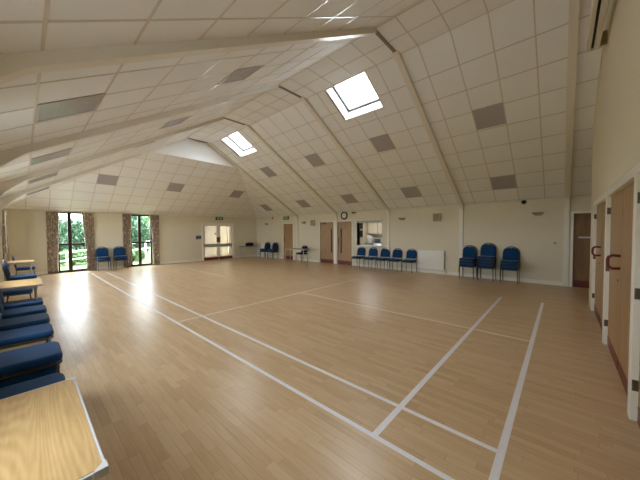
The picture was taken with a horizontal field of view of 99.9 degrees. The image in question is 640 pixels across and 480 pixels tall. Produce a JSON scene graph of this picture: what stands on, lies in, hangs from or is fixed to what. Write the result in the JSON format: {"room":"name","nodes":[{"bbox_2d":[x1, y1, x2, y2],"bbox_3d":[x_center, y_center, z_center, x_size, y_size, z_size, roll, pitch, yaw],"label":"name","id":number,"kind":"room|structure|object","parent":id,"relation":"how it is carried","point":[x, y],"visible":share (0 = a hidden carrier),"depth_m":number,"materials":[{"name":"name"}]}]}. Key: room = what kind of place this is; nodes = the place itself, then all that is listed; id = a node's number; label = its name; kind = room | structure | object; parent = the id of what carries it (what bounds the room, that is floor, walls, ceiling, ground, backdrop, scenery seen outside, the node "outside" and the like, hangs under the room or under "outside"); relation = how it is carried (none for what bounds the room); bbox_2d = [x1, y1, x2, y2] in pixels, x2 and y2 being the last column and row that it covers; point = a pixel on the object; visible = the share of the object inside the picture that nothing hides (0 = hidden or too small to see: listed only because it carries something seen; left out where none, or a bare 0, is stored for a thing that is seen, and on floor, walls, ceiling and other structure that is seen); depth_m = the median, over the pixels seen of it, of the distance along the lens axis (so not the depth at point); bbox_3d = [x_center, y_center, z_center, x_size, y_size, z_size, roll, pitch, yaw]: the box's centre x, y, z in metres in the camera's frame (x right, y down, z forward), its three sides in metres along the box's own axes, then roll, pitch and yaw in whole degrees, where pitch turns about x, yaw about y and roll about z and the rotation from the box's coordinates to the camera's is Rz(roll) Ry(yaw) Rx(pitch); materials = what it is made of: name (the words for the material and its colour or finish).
{"room":"community hall","nodes":[
{"label":"community hall","id":0,"kind":"room"},
{"bbox_2d":[4,210,256,273],"bbox_3d":[-7.775,-0.076,13.649,0.220,2.563,11.077,1,2,42],"label":"wall","id":1,"kind":"structure","parent":0,"point":[26,230],"depth_m":12.02,"materials":[{"name":"beige paint"}]},
{"bbox_2d":[46,211,58,273],"bbox_3d":[-10.397,0.083,10.479,0.097,2.437,0.410,1,2,43],"label":"curtain","id":2,"kind":"object","parent":1,"relation":"hanging from","point":[52,218],"visible":1,"depth_m":10.47,"materials":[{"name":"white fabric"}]},
{"bbox_2d":[58,212,88,271],"bbox_3d":[-10.134,0.088,11.024,0.200,2.430,0.990,1,2,42],"label":"window","id":3,"kind":"structure","parent":1,"relation":"in","point":[69,244],"depth_m":10.90,"materials":[{"name":"black"}]},
{"bbox_2d":[81,212,95,269],"bbox_3d":[-9.689,0.054,11.268,0.107,2.437,0.431,1,2,42],"label":"curtain","id":4,"kind":"object","parent":1,"relation":"hanging from","point":[87,217],"visible":1,"depth_m":11.28,"materials":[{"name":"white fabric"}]},
{"bbox_2d":[121,213,131,266],"bbox_3d":[-8.784,0.017,12.269,0.093,2.437,0.391,1,2,42],"label":"curtain","id":5,"kind":"object","parent":1,"relation":"hanging from","point":[126,218],"visible":0.93,"depth_m":12.27,"materials":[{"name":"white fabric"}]},
{"bbox_2d":[4,208,255,218],"bbox_3d":[-7.695,-1.250,13.534,0.015,0.050,10.637,1,2,42],"label":"trim","id":6,"kind":"structure","parent":1,"relation":"attached to","point":[4,208],"depth_m":11.95,"materials":[{"name":"beige paint"}]},
{"bbox_2d":[11,255,256,275],"bbox_3d":[-7.679,1.152,13.608,0.018,0.110,10.637,1,2,42],"label":"baseboard","id":7,"kind":"structure","parent":1,"relation":"attached to","point":[195,260],"depth_m":12.24,"materials":[{"name":"white paint"}]},
{"bbox_2d":[131,215,152,266],"bbox_3d":[-8.523,0.021,12.808,0.200,2.430,0.940,1,2,42],"label":"window","id":8,"kind":"structure","parent":1,"relation":"in","point":[139,241],"depth_m":12.71,"materials":[{"name":"black"}]},
{"bbox_2d":[149,214,159,264],"bbox_3d":[-8.037,-0.014,13.095,0.093,2.437,0.440,1,2,43],"label":"curtain","id":9,"kind":"object","parent":1,"relation":"hanging from","point":[154,219],"visible":1,"depth_m":13.11,"materials":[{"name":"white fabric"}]},
{"bbox_2d":[202,223,233,260],"bbox_3d":[-5.910,0.072,15.627,0.145,2.120,1.960,1,2,42],"label":"door","id":10,"kind":"structure","parent":1,"relation":"in","point":[218,245],"depth_m":15.60,"materials":[{"name":"white paint"}]},
{"bbox_2d":[153,139,235,167],"bbox_3d":[-4.955,-3.620,10.949,0.100,0.786,3.670,1,2,42],"label":"wall","id":11,"kind":"structure","parent":0,"point":[188,149],"depth_m":10.84,"materials":[{"name":"white paint"}]},
{"bbox_2d":[205,224,227,255],"bbox_3d":[-6.708,-0.213,17.213,2.975,2.600,6.000,1,2,42],"label":"wall","id":12,"kind":"structure","parent":0,"point":[210,237],"depth_m":18.62,"materials":[{"name":"beige paint"}]},
{"bbox_2d":[227,226,230,253],"bbox_3d":[-6.294,-0.038,19.703,0.060,2.090,1.040,1,2,42],"label":"door","id":13,"kind":"structure","parent":12,"relation":"in","point":[228,227],"depth_m":19.35,"materials":[{"name":"brown wood"}]},
{"bbox_2d":[0,0,605,217],"bbox_3d":[-1.481,-2.553,7.873,16.829,2.837,10.687,1,2,42],"label":"ceiling","id":14,"kind":"structure","parent":0,"point":[514,54],"depth_m":5.69,"materials":[{"name":"tile"}]},
{"bbox_2d":[26,186,49,195],"bbox_3d":[-8.957,-1.560,8.549,0.594,0.309,0.520,1,2,42],"label":"ceiling light","id":15,"kind":"object","parent":14,"relation":"attached to","point":[48,187],"visible":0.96,"depth_m":8.52,"materials":[{"name":"beige"}]},
{"bbox_2d":[28,171,58,183],"bbox_3d":[-6.730,-1.511,6.540,0.594,0.309,0.520,1,2,42],"label":"ceiling light","id":16,"kind":"object","parent":14,"relation":"attached to","point":[55,173],"visible":0.98,"depth_m":6.52,"materials":[{"name":"beige"}]},
{"bbox_2d":[30,148,72,165],"bbox_3d":[-4.725,-1.467,4.731,0.594,0.309,0.520,1,2,42],"label":"ceiling light","id":17,"kind":"object","parent":14,"relation":"attached to","point":[47,157],"visible":0.99,"depth_m":4.70,"materials":[{"name":"beige plastic"}]},
{"bbox_2d":[35,93,105,122],"bbox_3d":[-2.691,-1.423,2.896,0.594,0.309,0.520,1,2,42],"label":"ceiling light","id":18,"kind":"object","parent":14,"relation":"attached to","point":[47,111],"visible":1,"depth_m":2.86,"materials":[{"name":"beige plastic"}]},
{"bbox_2d":[96,174,118,185],"bbox_3d":[-8.003,-2.261,10.138,0.528,0.293,0.594,1,2,42],"label":"ceiling light","id":19,"kind":"object","parent":14,"relation":"attached to","point":[102,179],"visible":1,"depth_m":10.13,"materials":[{"name":"beige plastic"}]},
{"bbox_2d":[159,115,191,128],"bbox_3d":[-3.353,-2.720,6.222,0.594,0.309,0.520,1,2,42],"label":"ceiling light","id":20,"kind":"object","parent":14,"relation":"attached to","point":[177,121],"visible":1,"depth_m":6.20,"materials":[{"name":"beige plastic"}]},
{"bbox_2d":[166,183,184,191],"bbox_3d":[-6.395,-2.327,11.918,0.528,0.293,0.594,1,2,42],"label":"ceiling light","id":21,"kind":"object","parent":14,"relation":"attached to","point":[175,187],"visible":1,"depth_m":11.91,"materials":[{"name":"beige"}]},
{"bbox_2d":[229,190,243,197],"bbox_3d":[-4.385,-2.409,14.144,0.528,0.293,0.594,1,2,42],"label":"ceiling light","id":22,"kind":"object","parent":14,"relation":"attached to","point":[236,194],"visible":1,"depth_m":14.13,"materials":[{"name":"beige"}]},
{"bbox_2d":[220,132,256,155],"bbox_3d":[-3.155,-3.910,10.712,1.300,0.860,1.112,1,2,42],"label":"window","id":23,"kind":"structure","parent":14,"relation":"attached to","point":[229,141],"depth_m":11.13,"materials":[{"name":"grey"}]},
{"bbox_2d":[217,65,264,84],"bbox_3d":[-1.289,-2.675,4.360,0.594,0.309,0.520,1,2,42],"label":"ceiling light","id":24,"kind":"object","parent":14,"relation":"attached to","point":[240,74],"visible":1,"depth_m":4.33,"materials":[{"name":"beige"}]},
{"bbox_2d":[260,166,276,176],"bbox_3d":[-2.249,-2.960,11.709,0.594,0.307,0.521,1,2,42],"label":"ceiling light","id":25,"kind":"object","parent":14,"relation":"attached to","point":[266,170],"visible":1,"depth_m":11.70,"materials":[{"name":"beige"}]},
{"bbox_2d":[296,200,310,207],"bbox_3d":[-0.831,-1.795,13.339,0.594,0.307,0.521,1,2,42],"label":"ceiling light","id":26,"kind":"object","parent":14,"relation":"attached to","point":[302,203],"visible":1,"depth_m":13.32,"materials":[{"name":"beige"}]},
{"bbox_2d":[304,153,325,166],"bbox_3d":[-0.185,-2.914,9.847,0.594,0.307,0.521,1,2,42],"label":"ceiling light","id":27,"kind":"object","parent":14,"relation":"attached to","point":[315,160],"visible":1,"depth_m":9.84,"materials":[{"name":"beige"}]},
{"bbox_2d":[340,194,357,203],"bbox_3d":[1.248,-1.749,11.463,0.594,0.307,0.521,1,2,42],"label":"ceiling light","id":28,"kind":"object","parent":14,"relation":"attached to","point":[349,198],"visible":1,"depth_m":11.46,"materials":[{"name":"beige"}]},
{"bbox_2d":[325,72,383,120],"bbox_3d":[0.936,-3.820,7.021,1.260,0.860,1.112,1,2,42],"label":"window","id":29,"kind":"structure","parent":14,"relation":"attached to","point":[347,112],"depth_m":7.39,"materials":[{"name":"grey"}]},
{"bbox_2d":[369,134,395,151],"bbox_3d":[1.864,-2.870,7.998,0.594,0.307,0.521,1,2,42],"label":"ceiling light","id":30,"kind":"object","parent":14,"relation":"attached to","point":[382,143],"visible":1,"depth_m":7.99,"materials":[{"name":"beige"}]},
{"bbox_2d":[400,187,421,197],"bbox_3d":[3.267,-1.705,9.641,0.594,0.307,0.521,1,2,42],"label":"ceiling light","id":31,"kind":"object","parent":14,"relation":"attached to","point":[409,192],"visible":1,"depth_m":9.63,"materials":[{"name":"beige plastic"}]},
{"bbox_2d":[472,102,505,129],"bbox_3d":[3.883,-2.825,6.176,0.594,0.307,0.521,1,2,42],"label":"ceiling light","id":32,"kind":"object","parent":14,"relation":"attached to","point":[492,115],"visible":1,"depth_m":6.16,"materials":[{"name":"beige"}]},
{"bbox_2d":[490,175,516,189],"bbox_3d":[5.316,-1.660,7.793,0.594,0.307,0.521,1,2,42],"label":"ceiling light","id":33,"kind":"object","parent":14,"relation":"attached to","point":[502,182],"visible":1,"depth_m":7.78,"materials":[{"name":"beige"}]},
{"bbox_2d":[0,254,639,479],"bbox_3d":[-2.310,1.358,9.268,20.000,0.102,11.781,1,2,42],"label":"floor","id":34,"kind":"structure","parent":0,"point":[256,367],"depth_m":2.99,"materials":[{"name":"brown wood"}]},
{"bbox_2d":[1,264,8,301],"bbox_3d":[-7.167,0.984,6.414,0.446,0.892,0.533,1,2,42],"label":"chair","id":35,"kind":"object","parent":34,"relation":"on","point":[3,267],"visible":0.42,"depth_m":6.12,"materials":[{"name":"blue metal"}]},
{"bbox_2d":[3,259,36,298],"bbox_3d":[-7.154,0.883,6.426,0.446,0.892,0.533,1,2,42],"label":"chair","id":36,"kind":"object","parent":35,"relation":"on","point":[25,276],"visible":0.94,"depth_m":6.29,"materials":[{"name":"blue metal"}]},
{"bbox_2d":[2,288,32,298],"bbox_3d":[-6.070,1.011,5.317,0.446,0.892,0.533,1,2,42],"label":"chair","id":37,"kind":"object","parent":34,"relation":"on","point":[29,290],"visible":0.49,"depth_m":5.23,"materials":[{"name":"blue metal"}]},
{"bbox_2d":[7,259,34,275],"bbox_3d":[-9.163,1.015,8.234,0.916,0.738,0.586,1,2,42],"label":"folding table","id":38,"kind":"object","parent":34,"relation":"on","point":[9,263],"visible":0.59,"depth_m":8.13,"materials":[{"name":"beige wood"}]},
{"bbox_2d":[0,278,42,313],"bbox_3d":[-5.183,1.103,4.615,0.916,0.738,0.586,1,2,42],"label":"folding table","id":39,"kind":"object","parent":34,"relation":"on","point":[26,283],"visible":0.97,"depth_m":4.51,"materials":[{"name":"beige wood"}]},
{"bbox_2d":[0,290,42,310],"bbox_3d":[-4.859,1.034,4.345,0.446,0.892,0.533,1,2,42],"label":"chair","id":40,"kind":"object","parent":34,"relation":"on","point":[33,301],"visible":0.58,"depth_m":4.28,"materials":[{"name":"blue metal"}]},
{"bbox_2d":[0,298,46,319],"bbox_3d":[-4.333,1.045,3.884,0.446,0.892,0.533,1,2,42],"label":"chair","id":41,"kind":"object","parent":34,"relation":"on","point":[37,309],"visible":0.72,"depth_m":3.82,"materials":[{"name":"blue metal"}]},
{"bbox_2d":[11,255,35,274],"bbox_3d":[-9.786,0.923,8.885,0.446,0.892,0.533,1,2,42],"label":"chair","id":42,"kind":"object","parent":34,"relation":"on","point":[12,257],"visible":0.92,"depth_m":8.75,"materials":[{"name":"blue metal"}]},
{"bbox_2d":[0,313,49,342],"bbox_3d":[-3.850,1.055,3.448,0.446,0.892,0.533,1,2,42],"label":"chair","id":43,"kind":"object","parent":34,"relation":"on","point":[42,318],"visible":0.74,"depth_m":3.42,"materials":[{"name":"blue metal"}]},
{"bbox_2d":[0,323,53,349],"bbox_3d":[-3.368,1.066,3.013,0.446,0.892,0.533,1,2,42],"label":"chair","id":44,"kind":"object","parent":34,"relation":"on","point":[31,334],"visible":0.93,"depth_m":2.97,"materials":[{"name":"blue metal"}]},
{"bbox_2d":[0,362,59,387],"bbox_3d":[-2.512,1.086,2.200,0.446,0.892,0.533,1,2,42],"label":"chair","id":45,"kind":"object","parent":34,"relation":"on","point":[50,370],"visible":0.13,"depth_m":2.12,"materials":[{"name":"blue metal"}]},
{"bbox_2d":[0,341,62,379],"bbox_3d":[-2.499,0.986,2.212,0.446,0.892,0.533,1,2,42],"label":"chair","id":46,"kind":"object","parent":45,"relation":"on","point":[12,362],"visible":0.93,"depth_m":2.20,"materials":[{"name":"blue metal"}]},
{"bbox_2d":[0,373,64,399],"bbox_3d":[-2.097,1.095,1.839,0.446,0.892,0.533,1,2,42],"label":"chair","id":47,"kind":"object","parent":34,"relation":"on","point":[29,385],"visible":0.34,"depth_m":1.96,"materials":[{"name":"blue fabric"}]},
{"bbox_2d":[0,376,108,479],"bbox_3d":[-1.302,1.190,1.080,0.916,0.738,0.586,1,2,42],"label":"folding table","id":48,"kind":"object","parent":34,"relation":"on","point":[47,432],"visible":1,"depth_m":1.11,"materials":[{"name":"brown wood"}]},
{"bbox_2d":[95,253,110,270],"bbox_3d":[-9.208,0.840,11.422,0.533,0.892,0.446,1,2,42],"label":"chair","id":49,"kind":"object","parent":34,"relation":"on","point":[101,260],"visible":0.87,"depth_m":11.28,"materials":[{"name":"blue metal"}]},
{"bbox_2d":[95,247,110,268],"bbox_3d":[-9.194,0.740,11.405,0.533,0.892,0.446,1,2,42],"label":"chair","id":50,"kind":"object","parent":49,"relation":"on","point":[103,252],"visible":1,"depth_m":11.46,"materials":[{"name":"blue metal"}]},
{"bbox_2d":[113,254,127,269],"bbox_3d":[-8.806,0.823,11.867,0.533,0.892,0.446,1,2,42],"label":"chair","id":51,"kind":"object","parent":34,"relation":"on","point":[115,259],"visible":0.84,"depth_m":11.72,"materials":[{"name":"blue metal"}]},
{"bbox_2d":[113,246,127,266],"bbox_3d":[-8.791,0.724,11.850,0.533,0.892,0.446,1,2,42],"label":"chair","id":52,"kind":"object","parent":51,"relation":"on","point":[118,250],"visible":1,"depth_m":11.92,"materials":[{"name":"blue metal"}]},
{"bbox_2d":[0,138,297,281],"bbox_3d":[-4.818,-1.370,10.931,0.120,5.283,10.677,1,2,42],"label":"rafter","id":53,"kind":"object","parent":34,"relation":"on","point":[4,201],"visible":0.85,"depth_m":8.72,"materials":[{"name":"beige paint"}]},
{"bbox_2d":[0,117,337,263],"bbox_3d":[-2.769,-1.325,9.082,0.120,5.283,10.677,1,2,42],"label":"rafter","id":54,"kind":"object","parent":34,"relation":"on","point":[5,186],"visible":0.95,"depth_m":7.16,"materials":[{"name":"beige paint"}]},
{"bbox_2d":[0,84,389,268],"bbox_3d":[-0.713,-1.280,7.227,0.120,5.283,10.677,1,2,42],"label":"rafter","id":55,"kind":"object","parent":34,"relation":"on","point":[7,156],"visible":0.93,"depth_m":4.87,"materials":[{"name":"beige paint"}]},
{"bbox_2d":[0,27,462,275],"bbox_3d":[1.343,-1.235,5.371,0.120,5.283,10.677,1,2,42],"label":"rafter","id":56,"kind":"object","parent":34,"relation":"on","point":[13,65],"visible":0.94,"depth_m":2.41,"materials":[{"name":"beige paint"}]},
{"bbox_2d":[260,244,270,257],"bbox_3d":[-3.299,0.651,16.244,0.533,0.892,0.446,1,2,39],"label":"chair","id":57,"kind":"object","parent":34,"relation":"on","point":[267,246],"visible":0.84,"depth_m":16.09,"materials":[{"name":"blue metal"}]},
{"bbox_2d":[268,244,278,258],"bbox_3d":[-2.744,0.662,15.770,0.533,0.892,0.446,1,2,40],"label":"chair","id":58,"kind":"object","parent":34,"relation":"on","point":[275,247],"visible":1,"depth_m":15.59,"materials":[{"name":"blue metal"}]},
{"bbox_2d":[283,248,307,263],"bbox_3d":[-1.209,0.796,13.848,1.506,0.723,0.466,1,2,42],"label":"folding table","id":59,"kind":"object","parent":34,"relation":"on","point":[283,248],"visible":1,"depth_m":13.82,"materials":[{"name":"metal"}]},
{"bbox_2d":[296,245,307,261],"bbox_3d":[-0.956,0.699,14.259,0.446,0.892,0.533,-2,2,-43],"label":"chair","id":60,"kind":"object","parent":34,"relation":"on","point":[303,246],"visible":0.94,"depth_m":14.12,"materials":[{"name":"blue fabric"}]},
{"bbox_2d":[351,247,365,267],"bbox_3d":[1.714,0.754,11.936,0.446,0.892,0.533,1,2,42],"label":"chair","id":61,"kind":"object","parent":34,"relation":"on","point":[361,251],"visible":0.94,"depth_m":11.95,"materials":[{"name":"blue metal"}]},
{"bbox_2d":[363,247,377,268],"bbox_3d":[2.167,0.764,11.528,0.446,0.892,0.533,1,2,42],"label":"chair","id":62,"kind":"object","parent":34,"relation":"on","point":[372,252],"visible":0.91,"depth_m":11.58,"materials":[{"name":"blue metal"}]},
{"bbox_2d":[375,248,389,270],"bbox_3d":[2.597,0.774,11.139,0.446,0.892,0.533,1,2,42],"label":"chair","id":63,"kind":"object","parent":34,"relation":"on","point":[384,252],"visible":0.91,"depth_m":11.16,"materials":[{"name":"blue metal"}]},
{"bbox_2d":[387,248,402,270],"bbox_3d":[3.006,0.783,10.771,0.446,0.892,0.533,1,2,42],"label":"chair","id":64,"kind":"object","parent":34,"relation":"on","point":[398,253],"visible":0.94,"depth_m":10.85,"materials":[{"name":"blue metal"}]},
{"bbox_2d":[401,249,416,271],"bbox_3d":[3.443,0.792,10.376,0.446,0.892,0.533,1,2,42],"label":"chair","id":65,"kind":"object","parent":34,"relation":"on","point":[410,254],"visible":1,"depth_m":10.43,"materials":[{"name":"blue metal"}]},
{"bbox_2d":[459,264,476,279],"bbox_3d":[4.965,0.826,9.002,0.446,0.892,0.533,1,2,42],"label":"chair","id":66,"kind":"object","parent":34,"relation":"on","point":[461,265],"visible":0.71,"depth_m":8.84,"materials":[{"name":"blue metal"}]},
{"bbox_2d":[459,256,476,276],"bbox_3d":[4.950,0.728,8.983,0.446,0.892,0.533,1,2,42],"label":"chair","id":67,"kind":"object","parent":66,"relation":"on","point":[461,262],"visible":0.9,"depth_m":8.85,"materials":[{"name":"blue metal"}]},
{"bbox_2d":[458,245,476,273],"bbox_3d":[4.935,0.631,8.964,0.446,0.892,0.533,1,2,42],"label":"chair","id":68,"kind":"object","parent":67,"relation":"on","point":[467,251],"visible":1,"depth_m":9.02,"materials":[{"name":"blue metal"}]},
{"bbox_2d":[477,265,495,279],"bbox_3d":[5.366,0.834,8.641,0.446,0.892,0.533,1,2,42],"label":"chair","id":69,"kind":"object","parent":34,"relation":"on","point":[479,266],"visible":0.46,"depth_m":8.47,"materials":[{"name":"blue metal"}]},
{"bbox_2d":[477,262,495,276],"bbox_3d":[5.351,0.737,8.621,0.446,0.892,0.533,1,2,42],"label":"chair","id":70,"kind":"object","parent":69,"relation":"on","point":[479,263],"visible":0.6,"depth_m":8.45,"materials":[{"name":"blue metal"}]},
{"bbox_2d":[477,254,495,275],"bbox_3d":[5.335,0.640,8.602,0.446,0.892,0.533,1,2,42],"label":"chair","id":71,"kind":"object","parent":70,"relation":"on","point":[479,260],"visible":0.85,"depth_m":8.46,"materials":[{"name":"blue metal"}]},
{"bbox_2d":[477,243,495,271],"bbox_3d":[5.320,0.542,8.583,0.446,0.892,0.533,1,2,42],"label":"chair","id":72,"kind":"object","parent":71,"relation":"on","point":[486,249],"visible":0.99,"depth_m":8.63,"materials":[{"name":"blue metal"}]},
{"bbox_2d":[500,265,519,283],"bbox_3d":[5.819,0.844,8.232,0.446,0.892,0.533,1,2,42],"label":"chair","id":73,"kind":"object","parent":34,"relation":"on","point":[502,268],"visible":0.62,"depth_m":8.07,"materials":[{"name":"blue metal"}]},
{"bbox_2d":[500,258,519,280],"bbox_3d":[5.804,0.747,8.213,0.446,0.892,0.533,1,2,42],"label":"chair","id":74,"kind":"object","parent":73,"relation":"on","point":[502,265],"visible":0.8,"depth_m":8.07,"materials":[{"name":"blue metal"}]},
{"bbox_2d":[500,246,519,277],"bbox_3d":[5.788,0.650,8.193,0.446,0.892,0.533,1,2,42],"label":"chair","id":75,"kind":"object","parent":74,"relation":"on","point":[508,253],"visible":0.96,"depth_m":8.25,"materials":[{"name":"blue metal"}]},
{"bbox_2d":[562,0,579,286],"bbox_3d":[3.344,-1.191,3.566,0.120,5.283,10.677,1,2,42],"label":"rafter","id":76,"kind":"object","parent":34,"relation":"on","point":[574,5],"visible":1,"depth_m":5.49,"materials":[{"name":"beige paint"}]},
{"bbox_2d":[187,0,513,142],"bbox_3d":[-0.652,-3.931,7.043,11.510,0.054,0.991,1,2,42],"label":"ceiling","id":77,"kind":"structure","parent":0,"point":[426,20],"depth_m":5.67,"materials":[{"name":"tile"}]},
{"bbox_2d":[370,234,381,237],"bbox_3d":[2.739,-0.168,13.856,5.500,2.600,3.324,1,2,42],"label":"wall","id":78,"kind":"structure","parent":0,"point":[373,235],"depth_m":15.47,"materials":[{"name":"beige paint"}]},
{"bbox_2d":[368,222,381,233],"bbox_3d":[3.325,-0.763,15.178,1.216,0.800,0.335,1,2,42],"label":"cabinet","id":79,"kind":"object","parent":78,"relation":"attached to","point":[372,227],"depth_m":15.17,"materials":[{"name":"beige wood"}]},
{"bbox_2d":[256,196,591,286],"bbox_3d":[2.136,-0.088,12.015,17.125,2.563,0.220,1,2,42],"label":"wall","id":80,"kind":"structure","parent":0,"point":[503,225],"depth_m":9.19,"materials":[{"name":"beige paint"}]},
{"bbox_2d":[282,222,293,259],"bbox_3d":[-1.798,0.056,15.470,0.950,2.110,0.154,1,2,42],"label":"door","id":81,"kind":"structure","parent":80,"relation":"in","point":[288,228],"depth_m":15.47,"materials":[{"name":"brown wood"}]},
{"bbox_2d":[319,221,333,263],"bbox_3d":[0.372,0.108,13.524,1.000,2.100,0.135,1,2,42],"label":"door","id":82,"kind":"structure","parent":80,"relation":"in","point":[327,227],"depth_m":13.52,"materials":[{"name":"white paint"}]},
{"bbox_2d":[337,220,352,265],"bbox_3d":[1.179,0.126,12.784,0.970,2.100,0.154,1,2,42],"label":"door","id":83,"kind":"structure","parent":80,"relation":"in","point":[345,229],"depth_m":12.74,"materials":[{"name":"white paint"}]},
{"bbox_2d":[354,219,382,246],"bbox_3d":[2.204,-0.317,11.938,1.450,1.195,0.330,1,2,42],"label":"window","id":84,"kind":"structure","parent":80,"relation":"in","point":[356,228],"depth_m":12.08,"materials":[{"name":"beige paint"}]},
{"bbox_2d":[257,255,561,285],"bbox_3d":[1.411,1.127,12.554,14.925,0.110,0.018,1,2,42],"label":"baseboard","id":85,"kind":"structure","parent":80,"relation":"attached to","point":[300,259],"depth_m":9.52,"materials":[{"name":"white paint"}]},
{"bbox_2d":[418,250,446,269],"bbox_3d":[4.167,0.809,9.998,1.021,0.832,0.101,1,2,42],"label":"radiator","id":86,"kind":"object","parent":80,"relation":"attached to","point":[427,259],"visible":1,"depth_m":9.97,"materials":[{"name":"white metal"}]},
{"bbox_2d":[433,213,440,221],"bbox_3d":[4.263,-0.822,9.826,0.250,0.300,0.138,1,2,42],"label":"wall speaker","id":87,"kind":"object","parent":80,"relation":"attached to","point":[436,216],"visible":1,"depth_m":9.77,"materials":[{"name":"beige plastic"}]},
{"bbox_2d":[570,211,590,287],"bbox_3d":[7.344,0.264,7.221,0.910,2.095,0.155,1,2,42],"label":"door","id":88,"kind":"structure","parent":80,"relation":"in","point":[580,221],"depth_m":7.39,"materials":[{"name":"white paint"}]},
{"bbox_2d":[589,0,639,308],"bbox_3d":[2.900,-1.161,2.366,0.223,5.303,8.661,1,2,42],"label":"wall","id":89,"kind":"structure","parent":0,"point":[616,127],"depth_m":3.07,"materials":[{"name":"beige paint"}]},
{"bbox_2d":[591,203,596,310],"bbox_3d":[5.373,0.325,5.257,0.074,2.120,0.100,1,2,42],"label":"post","id":90,"kind":"object","parent":89,"relation":"attached to","point":[594,208],"visible":0.46,"depth_m":5.23,"materials":[{"name":"white paint"}]},
{"bbox_2d":[586,0,608,52],"bbox_3d":[3.134,-2.926,2.900,0.234,0.205,3.100,1,2,42],"label":"projection screen","id":91,"kind":"object","parent":89,"relation":"attached to","point":[596,37],"visible":0.98,"depth_m":3.62,"materials":[{"name":"beige"}]},
{"bbox_2d":[591,192,605,329],"bbox_3d":[4.652,0.350,4.509,0.140,2.114,1.982,1,2,42],"label":"door","id":92,"kind":"structure","parent":89,"relation":"in","point":[600,203],"depth_m":4.60,"materials":[{"name":"brown wood"}]},
{"bbox_2d":[602,191,611,343],"bbox_3d":[3.979,0.382,3.714,0.074,2.120,0.100,1,2,42],"label":"post","id":93,"kind":"object","parent":89,"relation":"attached to","point":[608,199],"visible":0.46,"depth_m":3.69,"materials":[{"name":"white paint"}]},
{"bbox_2d":[604,167,633,395],"bbox_3d":[3.282,0.406,2.991,0.140,2.114,1.912,1,2,42],"label":"door","id":94,"kind":"structure","parent":89,"relation":"in","point":[619,261],"depth_m":2.94,"materials":[{"name":"brown wood"}]},
{"bbox_2d":[627,164,639,420],"bbox_3d":[2.633,0.438,2.223,0.074,2.120,0.100,1,2,42],"label":"post","id":95,"kind":"object","parent":89,"relation":"attached to","point":[634,332],"visible":0.85,"depth_m":2.21,"materials":[{"name":"white paint"}]},
{"bbox_2d":[631,161,639,427],"bbox_3d":[1.962,0.460,1.530,0.140,2.114,1.832,1,2,42],"label":"door","id":96,"kind":"structure","parent":89,"relation":"in","point":[635,384],"depth_m":2.19,"materials":[{"name":"brown wood"}]},
{"bbox_3d":[-5.661,0.199,4.433,15.715,2.563,0.220,1,2,42],"label":"wall","id":97,"kind":"structure","parent":0,"visible":0},
{"bbox_2d":[1,210,6,280],"bbox_3d":[-8.644,0.220,7.338,0.616,2.277,0.107,1,2,42],"label":"curtain","id":98,"kind":"object","parent":97,"relation":"hanging from","point":[3,236],"visible":0.6,"depth_m":7.17,"materials":[{"name":"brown fabric"}]},
{"bbox_2d":[3,210,8,266],"bbox_3d":[-10.148,0.187,8.697,0.669,2.277,0.106,1,2,42],"label":"curtain","id":99,"kind":"object","parent":97,"relation":"hanging from","point":[5,215],"visible":0.43,"depth_m":8.50,"materials":[{"name":"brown fabric"}]},
{"bbox_3d":[2.721,1.184,13.869,5.300,0.098,3.204,1,2,42],"label":"floor","id":100,"kind":"structure","parent":0,"visible":0},
{"bbox_2d":[360,223,369,244],"bbox_3d":[2.504,-0.027,15.794,0.610,2.200,0.552,1,2,42],"label":"housing","id":101,"kind":"object","parent":100,"relation":"on","point":[363,239],"visible":0.2,"depth_m":15.46,"materials":[{"name":"beige"}]},
{"bbox_3d":[4.731,0.688,13.770,0.596,0.870,0.610,1,2,42],"label":"base unit","id":102,"kind":"object","parent":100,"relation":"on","visible":0},
{"bbox_3d":[3.830,0.214,14.559,3.010,0.040,0.620,1,2,42],"label":"countertop","id":103,"kind":"structure","parent":102,"relation":"on","visible":0},
{"bbox_2d":[372,238,381,242],"bbox_3d":[3.243,0.032,15.061,0.500,0.280,0.412,1,2,42],"label":"microwave","id":104,"kind":"object","parent":103,"relation":"on","point":[374,240],"visible":0.72,"depth_m":14.88,"materials":[{"name":"white"}]},
{"label":"outside","id":105,"kind":"structure","parent":0,"visible":0},
{"bbox_2d":[60,248,150,269],"bbox_3d":[-13.865,1.483,14.978,80.000,0.440,80.000,1,2,42],"label":"ground","id":106,"kind":"structure","parent":105,"point":[77,265],"depth_m":14.09,"materials":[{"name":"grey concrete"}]},
{"bbox_2d":[59,216,85,251],"bbox_3d":[-14.455,-0.057,14.587,3.347,2.693,2.459,-2,2,-40],"label":"shrub","id":107,"kind":"object","parent":106,"relation":"on","point":[78,236],"visible":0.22,"depth_m":14.69,"materials":[{"name":"green plant"}]},
{"bbox_2d":[60,248,85,264],"bbox_3d":[-12.671,0.864,13.755,1.200,0.884,1.601,1,2,42],"label":"shrub","id":108,"kind":"object","parent":106,"relation":"on","point":[80,254],"visible":0.54,"depth_m":13.60,"materials":[{"name":"green plant"}]},
{"bbox_2d":[60,240,149,268],"bbox_3d":[-11.621,0.748,12.520,0.064,1.379,7.407,1,2,42],"label":"fence","id":109,"kind":"object","parent":106,"relation":"on","point":[145,248],"visible":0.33,"depth_m":12.73,"materials":[{"name":"white paint"}]},
{"bbox_2d":[132,248,147,260],"bbox_3d":[-10.844,0.821,15.595,1.234,0.833,1.617,1,2,42],"label":"shrub","id":110,"kind":"object","parent":106,"relation":"on","point":[135,252],"visible":0.35,"depth_m":15.48,"materials":[{"name":"green plant"}]},
{"bbox_2d":[131,216,149,251],"bbox_3d":[-12.012,-0.369,16.982,2.208,3.128,2.603,1,2,42],"label":"shrub","id":111,"kind":"object","parent":106,"relation":"on","point":[145,236],"visible":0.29,"depth_m":16.82,"materials":[{"name":"green plant"}]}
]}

